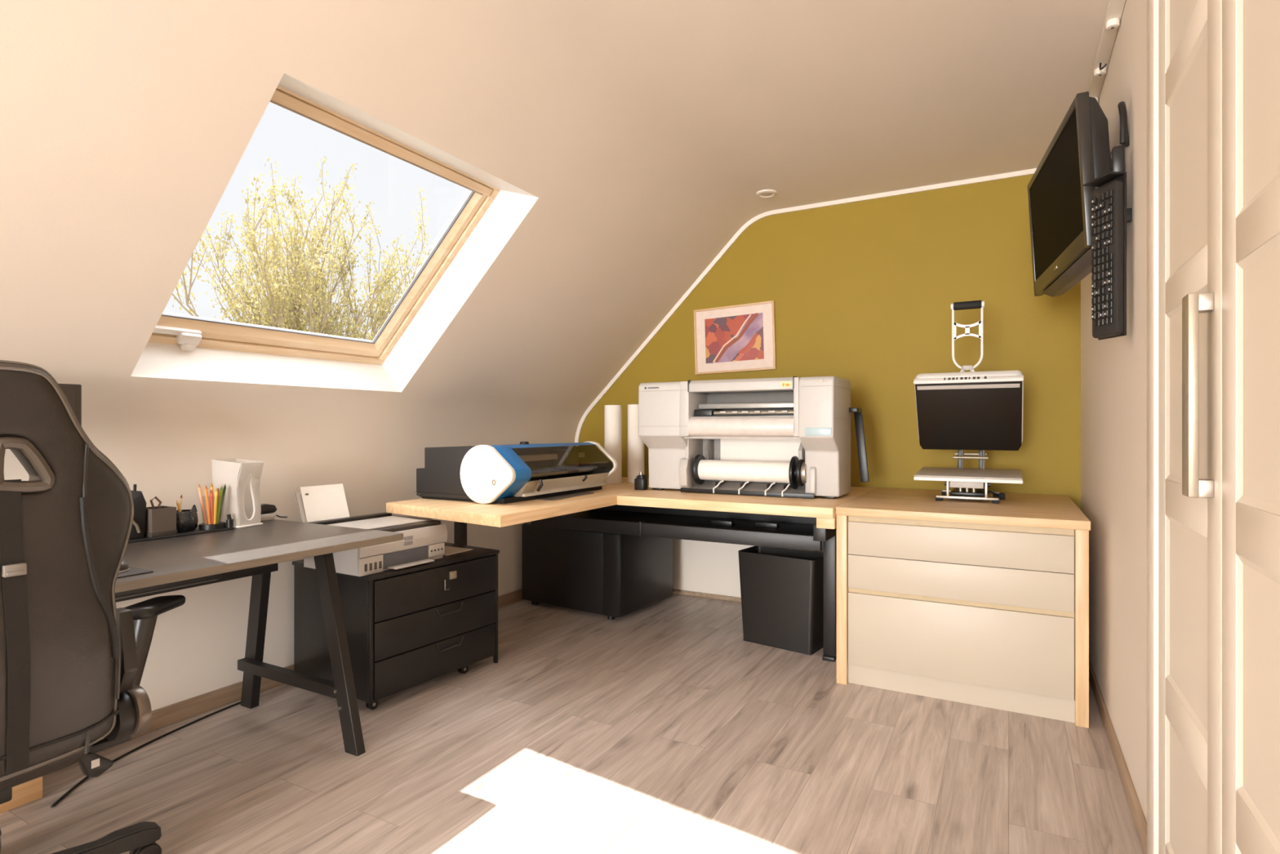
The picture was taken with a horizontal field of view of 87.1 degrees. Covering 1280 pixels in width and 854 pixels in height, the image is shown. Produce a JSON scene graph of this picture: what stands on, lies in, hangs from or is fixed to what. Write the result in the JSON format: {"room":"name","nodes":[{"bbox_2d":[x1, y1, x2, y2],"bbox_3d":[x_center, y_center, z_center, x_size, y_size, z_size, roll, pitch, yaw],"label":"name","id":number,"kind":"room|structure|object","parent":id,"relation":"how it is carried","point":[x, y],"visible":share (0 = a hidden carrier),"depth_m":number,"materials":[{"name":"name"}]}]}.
{"room":"home office","nodes":[
{"label":"home office","id":0,"kind":"room"},
{"bbox_2d":[4,456,531,711],"bbox_3d":[-3.017,0.660,0.654,0.160,0.999,10.350,0,0,29],"label":"wall","id":1,"kind":"structure","parent":0,"point":[196,647],"depth_m":2.87,"materials":[{"name":"white paint"}]},
{"bbox_2d":[131,588,523,737],"bbox_3d":[-2.940,1.123,0.612,0.014,0.075,10.250,0,0,29],"label":"baseboard","id":2,"kind":"structure","parent":1,"relation":"attached to","point":[166,716],"depth_m":2.75,"materials":[{"name":"brown laminate"}]},
{"bbox_2d":[0,0,774,476],"bbox_3d":[-2.333,-0.702,0.280,1.718,1.726,10.250,0,0,29],"label":"ceiling","id":3,"kind":"structure","parent":0,"point":[125,125],"depth_m":2.35,"materials":[{"name":"white paint"}]},
{"bbox_2d":[130,73,538,391],"bbox_3d":[-1.203,-0.672,2.732,1.031,0.981,1.233,0,0,29],"label":"window","id":4,"kind":"structure","parent":3,"relation":"attached to","point":[180,346],"depth_m":3.01,"materials":[{"name":"white paint"}]},
{"bbox_2d":[269,88,492,195],"bbox_3d":[-0.938,-1.061,2.564,0.049,0.040,1.071,0,0,29],"label":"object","id":5,"kind":"object","parent":4,"relation":"attached to","point":[286,99],"depth_m":2.47,"materials":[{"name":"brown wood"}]},
{"bbox_2d":[0,593,1144,853],"bbox_3d":[-1.536,1.190,-0.156,3.315,0.060,10.350,0,0,29],"label":"floor","id":6,"kind":"structure","parent":0,"point":[655,728],"depth_m":2.28,"materials":[{"name":"brown wood"}]},
{"bbox_2d":[0,776,42,813],"bbox_3d":[-2.080,1.103,1.921,0.185,0.115,0.532,0,0,29],"label":"wooden box","id":7,"kind":"object","parent":6,"relation":"on","point":[28,792],"visible":0.29,"depth_m":2.07,"materials":[{"name":"brown wood"}]},
{"bbox_2d":[0,360,185,853],"bbox_3d":[-1.551,0.515,1.481,0.823,1.290,0.927,0,0,-8],"label":"gaming chair","id":8,"kind":"object","parent":6,"relation":"on","point":[73,662],"visible":1,"depth_m":1.37,"materials":[{"name":"black leather"}]},
{"bbox_2d":[50,701,240,807],"bbox_3d":[-1.766,1.156,2.468,0.085,0.007,0.830,0,0,9],"label":"power cable","id":9,"kind":"object","parent":6,"relation":"on","point":[62,797],"visible":0.76,"depth_m":2.46,"materials":[{"name":"black plastic"}]},
{"bbox_2d":[115,519,403,756],"bbox_3d":[-1.690,0.775,1.921,0.880,0.770,1.788,0,0,29],"label":"desk","id":10,"kind":"object","parent":6,"relation":"on","point":[186,562],"visible":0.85,"depth_m":2.40,"materials":[{"name":"grey laminate"}]},
{"bbox_2d":[58,383,81,426],"bbox_3d":[-1.972,0.126,1.885,0.210,0.528,0.652,0,0,29],"label":"monitor","id":11,"kind":"object","parent":10,"relation":"on","point":[73,393],"visible":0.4,"depth_m":2.14,"materials":[{"name":"black plastic"}]},
{"bbox_2d":[116,566,153,578],"bbox_3d":[-1.515,0.388,1.731,0.280,0.004,0.342,0,0,29],"label":"mouse pad","id":12,"kind":"object","parent":10,"relation":"on","point":[132,571],"visible":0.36,"depth_m":1.79,"materials":[{"name":"fabric"}]},
{"bbox_2d":[118,559,129,573],"bbox_3d":[-1.429,0.368,1.814,0.122,0.036,0.076,0,0,29],"label":"computer mouse","id":13,"kind":"object","parent":12,"relation":"on","point":[125,566],"visible":0.28,"depth_m":1.80,"materials":[{"name":"grey plastic"}]},
{"bbox_2d":[115,573,222,599],"bbox_3d":[-1.630,0.460,1.947,0.170,0.090,0.750,0,0,29],"label":"cable tray","id":14,"kind":"object","parent":10,"relation":"on","point":[214,577],"depth_m":2.08,"materials":[{"name":"black plastic"}]},
{"bbox_2d":[127,524,234,543],"bbox_3d":[-1.788,0.387,2.356,0.200,0.006,0.615,0,0,29],"label":"desk tray","id":15,"kind":"object","parent":10,"relation":"on","point":[197,531],"visible":0.24,"depth_m":2.42,"materials":[{"name":"black plastic"}]},
{"bbox_2d":[128,484,146,539],"bbox_3d":[-1.787,0.291,2.333,0.104,0.185,0.101,0,0,29],"label":"pouch","id":16,"kind":"object","parent":15,"relation":"on","point":[138,528],"visible":0.39,"depth_m":2.34,"materials":[{"name":"black fabric"}]},
{"bbox_2d":[144,496,177,537],"bbox_3d":[-1.728,0.315,2.409,0.094,0.139,0.084,0,0,27],"label":"box","id":17,"kind":"object","parent":15,"relation":"on","point":[160,521],"visible":0.81,"depth_m":2.38,"materials":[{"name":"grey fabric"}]},
{"bbox_2d":[176,504,198,532],"bbox_3d":[-1.706,0.337,2.505,0.106,0.094,0.106,0,0,29],"label":"pot","id":18,"kind":"object","parent":15,"relation":"on","point":[187,520],"visible":0.61,"depth_m":2.48,"materials":[{"name":"black ceramic"}]},
{"bbox_2d":[176,500,181,511],"bbox_3d":[-1.706,0.321,2.501,0.008,0.104,0.028,0,0,42],"label":"pencil","id":19,"kind":"object","parent":18,"relation":"in","point":[177,502],"visible":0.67,"depth_m":2.49,"materials":[{"name":"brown wood"}]},
{"bbox_2d":[179,494,182,511],"bbox_3d":[-1.709,0.311,2.501,0.018,0.124,0.008,0,0,2],"label":"pencil","id":20,"kind":"object","parent":18,"relation":"in","point":[181,497],"visible":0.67,"depth_m":2.50,"materials":[{"name":"beige wood"}]},
{"bbox_2d":[198,497,226,529],"bbox_3d":[-1.632,0.322,2.569,0.088,0.125,0.088,0,0,29],"label":"pen cup","id":21,"kind":"object","parent":15,"relation":"on","point":[222,524],"visible":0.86,"depth_m":2.54,"materials":[{"name":"black plastic"}]},
{"bbox_2d":[197,483,208,524],"bbox_3d":[-1.653,0.290,2.547,0.010,0.162,0.035,0,0,39],"label":"pencil","id":22,"kind":"object","parent":21,"relation":"in","point":[198,485],"visible":0.85,"depth_m":2.54,"materials":[{"name":"orange wood"}]},
{"bbox_2d":[204,484,211,524],"bbox_3d":[-1.629,0.292,2.539,0.010,0.157,0.032,0,0,5],"label":"pencil","id":23,"kind":"object","parent":21,"relation":"in","point":[206,497],"visible":1,"depth_m":2.54,"materials":[{"name":"orange wood"}]},
{"bbox_2d":[209,482,213,511],"bbox_3d":[-1.641,0.291,2.579,0.010,0.158,0.018,0,0,-35],"label":"pencil","id":24,"kind":"object","parent":21,"relation":"in","point":[211,485],"visible":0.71,"depth_m":2.58,"materials":[{"name":"wood"}]},
{"bbox_2d":[209,489,213,524],"bbox_3d":[-1.623,0.302,2.551,0.010,0.137,0.023,0,0,-15],"label":"pencil","id":25,"kind":"object","parent":21,"relation":"in","point":[211,491],"visible":0.96,"depth_m":2.55,"materials":[{"name":"red wood"}]},
{"bbox_2d":[213,488,217,524],"bbox_3d":[-1.614,0.300,2.559,0.022,0.142,0.010,0,0,29],"label":"pencil","id":26,"kind":"object","parent":21,"relation":"in","point":[216,490],"visible":0.94,"depth_m":2.56,"materials":[{"name":"yellow wood"}]},
{"bbox_2d":[216,485,222,524],"bbox_3d":[-1.610,0.297,2.575,0.025,0.147,0.010,0,0,-25],"label":"pencil","id":27,"kind":"object","parent":21,"relation":"in","point":[221,487],"visible":0.85,"depth_m":2.57,"materials":[{"name":"green wood"}]},
{"bbox_2d":[218,484,226,523],"bbox_3d":[-1.611,0.295,2.590,0.010,0.152,0.034,0,0,40],"label":"pencil","id":28,"kind":"object","parent":21,"relation":"in","point":[224,486],"visible":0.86,"depth_m":2.59,"materials":[{"name":"green wood"}]},
{"bbox_2d":[226,514,233,527],"bbox_3d":[-1.579,0.358,2.592,0.023,0.051,0.024,0,0,29],"label":"clip","id":29,"kind":"object","parent":15,"relation":"on","point":[229,522],"visible":1,"depth_m":2.58,"materials":[{"name":"black plastic"}]},
{"bbox_2d":[211,458,263,528],"bbox_3d":[-1.595,0.258,2.674,0.158,0.264,0.112,0,0,20],"label":"magazine file","id":30,"kind":"object","parent":10,"relation":"on","point":[242,477],"visible":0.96,"depth_m":2.63,"materials":[{"name":"white plastic"}]},
{"bbox_2d":[260,503,287,520],"bbox_3d":[-1.578,0.355,2.829,0.038,0.069,0.187,0,0,35],"label":"stapler","id":31,"kind":"object","parent":10,"relation":"on","point":[267,510],"visible":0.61,"depth_m":2.83,"materials":[{"name":"grey plastic"}]},
{"bbox_2d":[292,542,499,709],"bbox_3d":[-1.117,0.879,3.148,0.582,0.562,0.717,0,0,34],"label":"drawer unit","id":32,"kind":"object","parent":6,"relation":"on","point":[406,628],"visible":0.91,"depth_m":2.92,"materials":[{"name":"metal"}]},
{"bbox_2d":[294,484,447,576],"bbox_3d":[-1.193,0.430,3.004,0.525,0.335,0.460,0,0,31],"label":"printer","id":33,"kind":"object","parent":32,"relation":"on","point":[424,540],"visible":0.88,"depth_m":2.96,"materials":[{"name":"white plastic"}]},
{"bbox_2d":[294,492,306,522],"bbox_3d":[-1.433,0.368,3.042,0.075,0.160,0.220,0,0,31],"label":"tray","id":34,"kind":"object","parent":33,"relation":"on","point":[301,497],"depth_m":2.96,"materials":[{"name":"grey plastic"}]},
{"bbox_2d":[382,546,427,568],"bbox_3d":[-1.009,0.559,2.904,0.004,0.062,0.239,0,0,31],"label":"paper tray","id":35,"kind":"object","parent":33,"relation":"attached to","point":[392,557],"depth_m":2.89,"materials":[{"name":"grey plastic"}]},
{"bbox_2d":[387,558,434,569],"bbox_3d":[-0.984,0.587,2.897,0.055,0.006,0.210,0,0,31],"label":"tray","id":36,"kind":"object","parent":33,"relation":"on","point":[406,562],"depth_m":2.89,"materials":[{"name":"grey plastic"}]},
{"bbox_2d":[442,546,471,555],"bbox_3d":[-0.973,0.597,3.283,0.260,0.002,0.175,0,0,29],"label":"paper sheet","id":37,"kind":"object","parent":32,"relation":"on","point":[448,550],"visible":0.43,"depth_m":3.28,"materials":[{"name":"white paper"}]},
{"bbox_2d":[522,522,672,619],"bbox_3d":[-0.277,0.895,4.453,0.780,0.530,0.620,0,0,34],"label":"storage cabinet","id":38,"kind":"object","parent":6,"relation":"on","point":[612,575],"visible":0.94,"depth_m":4.19,"materials":[{"name":"black plastic"}]},
{"bbox_2d":[386,476,877,662],"bbox_3d":[0.060,0.760,3.598,1.970,0.800,2.100,0,0,29],"label":"desk","id":39,"kind":"object","parent":6,"relation":"on","point":[784,522],"depth_m":3.43,"materials":[{"name":"brown wood"}]},
{"bbox_2d":[415,441,617,503],"bbox_3d":[-0.641,0.217,3.644,0.650,0.285,0.953,0,0,29],"label":"printer","id":40,"kind":"object","parent":39,"relation":"on","point":[524,471],"visible":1,"depth_m":3.35,"materials":[{"name":"black plastic"}]},
{"bbox_2d":[491,444,531,501],"bbox_3d":[-0.681,0.220,3.229,0.314,0.269,0.120,0,0,29],"label":"panel","id":41,"kind":"object","parent":40,"relation":"attached to","point":[522,471],"depth_m":3.18,"materials":[{"name":"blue plastic"}]},
{"bbox_2d":[518,449,584,474],"bbox_3d":[-0.493,0.190,3.630,0.112,0.130,0.765,0,0,29],"label":"cover","id":42,"kind":"object","parent":40,"relation":"on","point":[540,461],"depth_m":3.70,"materials":[{"name":"grey plastic"}]},
{"bbox_2d":[537,491,593,500],"bbox_3d":[-0.373,0.357,3.510,0.095,0.006,0.400,0,0,29],"label":"guide","id":43,"kind":"object","parent":39,"relation":"on","point":[572,495],"visible":1,"depth_m":3.47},
{"bbox_2d":[604,404,622,483],"bbox_3d":[-0.175,0.107,4.377,0.112,0.506,0.112,0,0,29],"label":"paper roll","id":44,"kind":"object","parent":39,"relation":"on","point":[613,413],"visible":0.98,"depth_m":4.33,"materials":[{"name":"paper"}]},
{"bbox_2d":[627,404,644,482],"bbox_3d":[-0.026,0.103,4.461,0.112,0.513,0.112,0,0,29],"label":"paper roll","id":45,"kind":"object","parent":39,"relation":"on","point":[636,446],"visible":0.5,"depth_m":4.41,"materials":[{"name":"paper"}]},
{"bbox_2d":[634,471,647,489],"bbox_3d":[0.005,0.308,3.900,0.060,0.104,0.064,0,0,29],"label":"bottle","id":46,"kind":"object","parent":39,"relation":"on","point":[641,480],"visible":1,"depth_m":3.88,"materials":[{"name":"black plastic"}]},
{"bbox_2d":[562,504,816,534],"bbox_3d":[0.271,0.492,4.035,1.760,0.165,0.500,0,0,29],"label":"cable tray","id":47,"kind":"object","parent":39,"relation":"on","point":[767,522],"depth_m":4.10,"materials":[{"name":"black metal"}]},
{"bbox_2d":[638,376,869,498],"bbox_3d":[0.615,0.052,3.704,1.166,0.616,0.508,0,0,29],"label":"printer","id":48,"kind":"object","parent":39,"relation":"on","point":[778,437],"visible":1,"depth_m":3.59,"materials":[{"name":"white plastic"}]},
{"bbox_2d":[712,480,727,493],"bbox_3d":[0.461,0.321,3.728,0.037,0.066,0.218,0,0,29],"label":"wire hook","id":49,"kind":"object","parent":48,"relation":"on","point":[719,486],"depth_m":3.67,"materials":[{"name":"white paint"}]},
{"bbox_2d":[737,481,751,494],"bbox_3d":[0.589,0.321,3.658,0.037,0.066,0.218,0,0,29],"label":"wire hook","id":50,"kind":"object","parent":48,"relation":"on","point":[744,488],"depth_m":3.60,"materials":[{"name":"white paint"}]},
{"bbox_2d":[764,482,777,495],"bbox_3d":[0.716,0.321,3.588,0.037,0.066,0.218,0,0,29],"label":"wire hook","id":51,"kind":"object","parent":48,"relation":"on","point":[771,489],"depth_m":3.53,"materials":[{"name":"white paint"}]},
{"bbox_2d":[781,483,791,496],"bbox_3d":[0.795,0.321,3.545,0.037,0.066,0.218,0,0,29],"label":"wire hook","id":52,"kind":"object","parent":48,"relation":"on","point":[786,491],"depth_m":3.48,"materials":[{"name":"white paint"}]},
{"bbox_2d":[737,546,823,655],"bbox_3d":[0.773,0.916,3.619,0.444,0.488,0.230,0,0,38],"label":"waste bin","id":53,"kind":"object","parent":6,"relation":"on","point":[782,589],"visible":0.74,"depth_m":3.52,"materials":[{"name":"black plastic"}]},
{"bbox_2d":[835,487,1090,728],"bbox_3d":[1.581,0.760,3.316,0.965,0.800,1.135,0,0,29],"label":"base cabinet","id":54,"kind":"object","parent":6,"relation":"on","point":[984,603],"visible":1,"depth_m":2.83,"materials":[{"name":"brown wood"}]},
{"bbox_2d":[835,487,1090,530],"bbox_3d":[1.581,0.378,3.316,0.965,0.036,1.135,0,0,29],"label":"countertop","id":55,"kind":"structure","parent":54,"relation":"on","point":[1020,509],"depth_m":3.01,"materials":[{"name":"brown wood"}]},
{"bbox_2d":[913,300,1023,503],"bbox_3d":[1.656,-0.133,3.392,0.476,0.985,0.428,0,0,29],"label":"press","id":56,"kind":"object","parent":55,"relation":"on","point":[971,410],"visible":1,"depth_m":3.31,"materials":[{"name":"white metal"}]},
{"bbox_2d":[943,376,986,380],"bbox_3d":[1.561,-0.237,3.233,0.185,0.014,0.020,0,0,29],"label":"print","id":57,"kind":"object","parent":56,"relation":"on","point":[945,378],"depth_m":3.23},
{"bbox_2d":[550,0,1109,209],"bbox_3d":[-0.831,-1.455,-0.543,1.707,0.100,10.350,0,0,29],"label":"ceiling","id":58,"kind":"structure","parent":0,"point":[807,102],"depth_m":2.71,"materials":[{"name":"white paint"}]},
{"bbox_2d":[755,189,777,197],"bbox_3d":[0.757,-1.399,4.032,0.124,0.012,0.124,0,0,29],"label":"ceiling disc","id":59,"kind":"object","parent":58,"relation":"attached to","point":[764,193],"visible":1,"depth_m":4.02,"materials":[{"name":"white paint"}]},
{"bbox_2d":[1088,0,1125,101],"bbox_3d":[1.633,-1.378,2.333,0.044,0.053,1.260,0,0,29],"label":"rail","id":60,"kind":"object","parent":58,"relation":"attached to","point":[1115,7],"visible":0.81,"depth_m":2.44,"materials":[{"name":"white metal"}]},
{"bbox_2d":[578,173,1080,597],"bbox_3d":[0.931,-0.122,4.381,3.285,2.565,0.080,0,0,29],"label":"wall","id":61,"kind":"structure","parent":0,"point":[863,292],"depth_m":4.01,"materials":[{"name":"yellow paint"}]},
{"bbox_2d":[672,588,741,602],"bbox_3d":[0.923,1.145,4.333,3.187,0.030,0.012,0,0,29],"label":"baseboard","id":62,"kind":"structure","parent":61,"relation":"attached to","point":[674,591],"depth_m":4.58,"materials":[{"name":"brown laminate"}]},
{"bbox_2d":[693,300,776,374],"bbox_3d":[0.626,-0.592,4.489,0.566,0.444,0.022,-2,-1,29],"label":"picture frame","id":63,"kind":"object","parent":61,"relation":"attached to","point":[737,338],"visible":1,"depth_m":4.48,"materials":[{"name":"brown wood"}]},
{"bbox_2d":[704,312,764,363],"bbox_3d":[0.625,-0.593,4.487,0.418,0.313,0.002,0,0,29],"label":"print","id":64,"kind":"object","parent":63,"relation":"attached to","point":[729,337],"depth_m":4.48},
{"bbox_2d":[574,168,1036,442],"bbox_3d":[0.920,-0.523,4.330,3.215,1.763,0.023,0,0,29],"label":"trim","id":65,"kind":"structure","parent":61,"relation":"attached to","point":[1029,171],"depth_m":4.35,"materials":[{"name":"white paint"}]},
{"bbox_2d":[1080,0,1146,822],"bbox_3d":[-0.063,-0.122,-0.917,0.100,2.565,10.330,0,0,29],"label":"wall","id":66,"kind":"structure","parent":0,"point":[1113,371],"depth_m":2.17,"materials":[{"name":"white paint"}]},
{"bbox_2d":[1026,91,1110,297],"bbox_3d":[1.652,-0.833,2.607,0.125,0.530,0.904,0,0,21],"label":"television","id":67,"kind":"object","parent":66,"relation":"attached to","point":[1060,205],"visible":0.81,"depth_m":2.42,"materials":[{"name":"black plastic"}]},
{"bbox_2d":[1083,171,1132,339],"bbox_3d":[1.476,-0.531,2.108,0.105,0.500,0.112,0,0,-3],"label":"keyboard","id":68,"kind":"object","parent":66,"relation":"attached to","point":[1110,215],"visible":1,"depth_m":2.08,"materials":[{"name":"grey plastic"}]},
{"bbox_2d":[1110,145,1124,171],"bbox_3d":[1.484,-0.825,2.092,0.032,0.085,0.060,0,0,29],"label":"media box","id":69,"kind":"object","parent":66,"relation":"attached to","point":[1117,153],"visible":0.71,"depth_m":2.07,"materials":[{"name":"black plastic"}]},
{"bbox_2d":[1088,658,1146,853],"bbox_3d":[1.827,1.125,2.651,0.012,0.070,2.095,0,0,29],"label":"baseboard","id":70,"kind":"structure","parent":66,"relation":"attached to","point":[1140,821],"depth_m":2.21,"materials":[{"name":"brown laminate"}]},
{"bbox_2d":[1117,101,1128,146],"bbox_3d":[1.513,-0.951,2.108,0.027,0.142,0.084,0,0,40],"label":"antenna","id":71,"kind":"object","parent":66,"relation":"attached to","point":[1124,135],"visible":1,"depth_m":2.08,"materials":[{"name":"black plastic"}]},
{"bbox_2d":[1146,0,1158,853],"bbox_3d":[1.295,-0.122,1.691,0.023,2.565,0.090,0,0,29],"label":"trim","id":72,"kind":"structure","parent":66,"relation":"attached to","point":[1152,5],"depth_m":1.67,"materials":[{"name":"beige paint"}]},
{"bbox_2d":[1158,0,1222,853],"bbox_3d":[1.125,-0.100,1.413,0.051,2.480,0.550,0,0,29],"label":"door","id":73,"kind":"structure","parent":66,"relation":"in","point":[1190,31],"depth_m":1.38,"materials":[{"name":"beige paint"}]},
{"bbox_2d":[1222,0,1279,853],"bbox_3d":[0.878,-0.100,0.920,0.012,2.480,0.538,0,0,29],"label":"door","id":74,"kind":"structure","parent":66,"relation":"in","point":[1251,28],"depth_m":1.04,"materials":[{"name":"beige paint"}]},
{"label":"outside","id":75,"kind":"structure","parent":0,"visible":0},
{"bbox_3d":[0.000,6.260,0.000,120.000,0.200,120.000,0,0,29],"label":"ground","id":76,"kind":"structure","parent":75,"visible":0},
{"bbox_2d":[172,155,433,340],"bbox_3d":[-4.803,1.174,9.595,3.986,9.988,3.682,0,0,-25],"label":"tree","id":77,"kind":"object","parent":76,"relation":"on","point":[277,307],"visible":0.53,"depth_m":9.38,"materials":[{"name":"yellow plant"}]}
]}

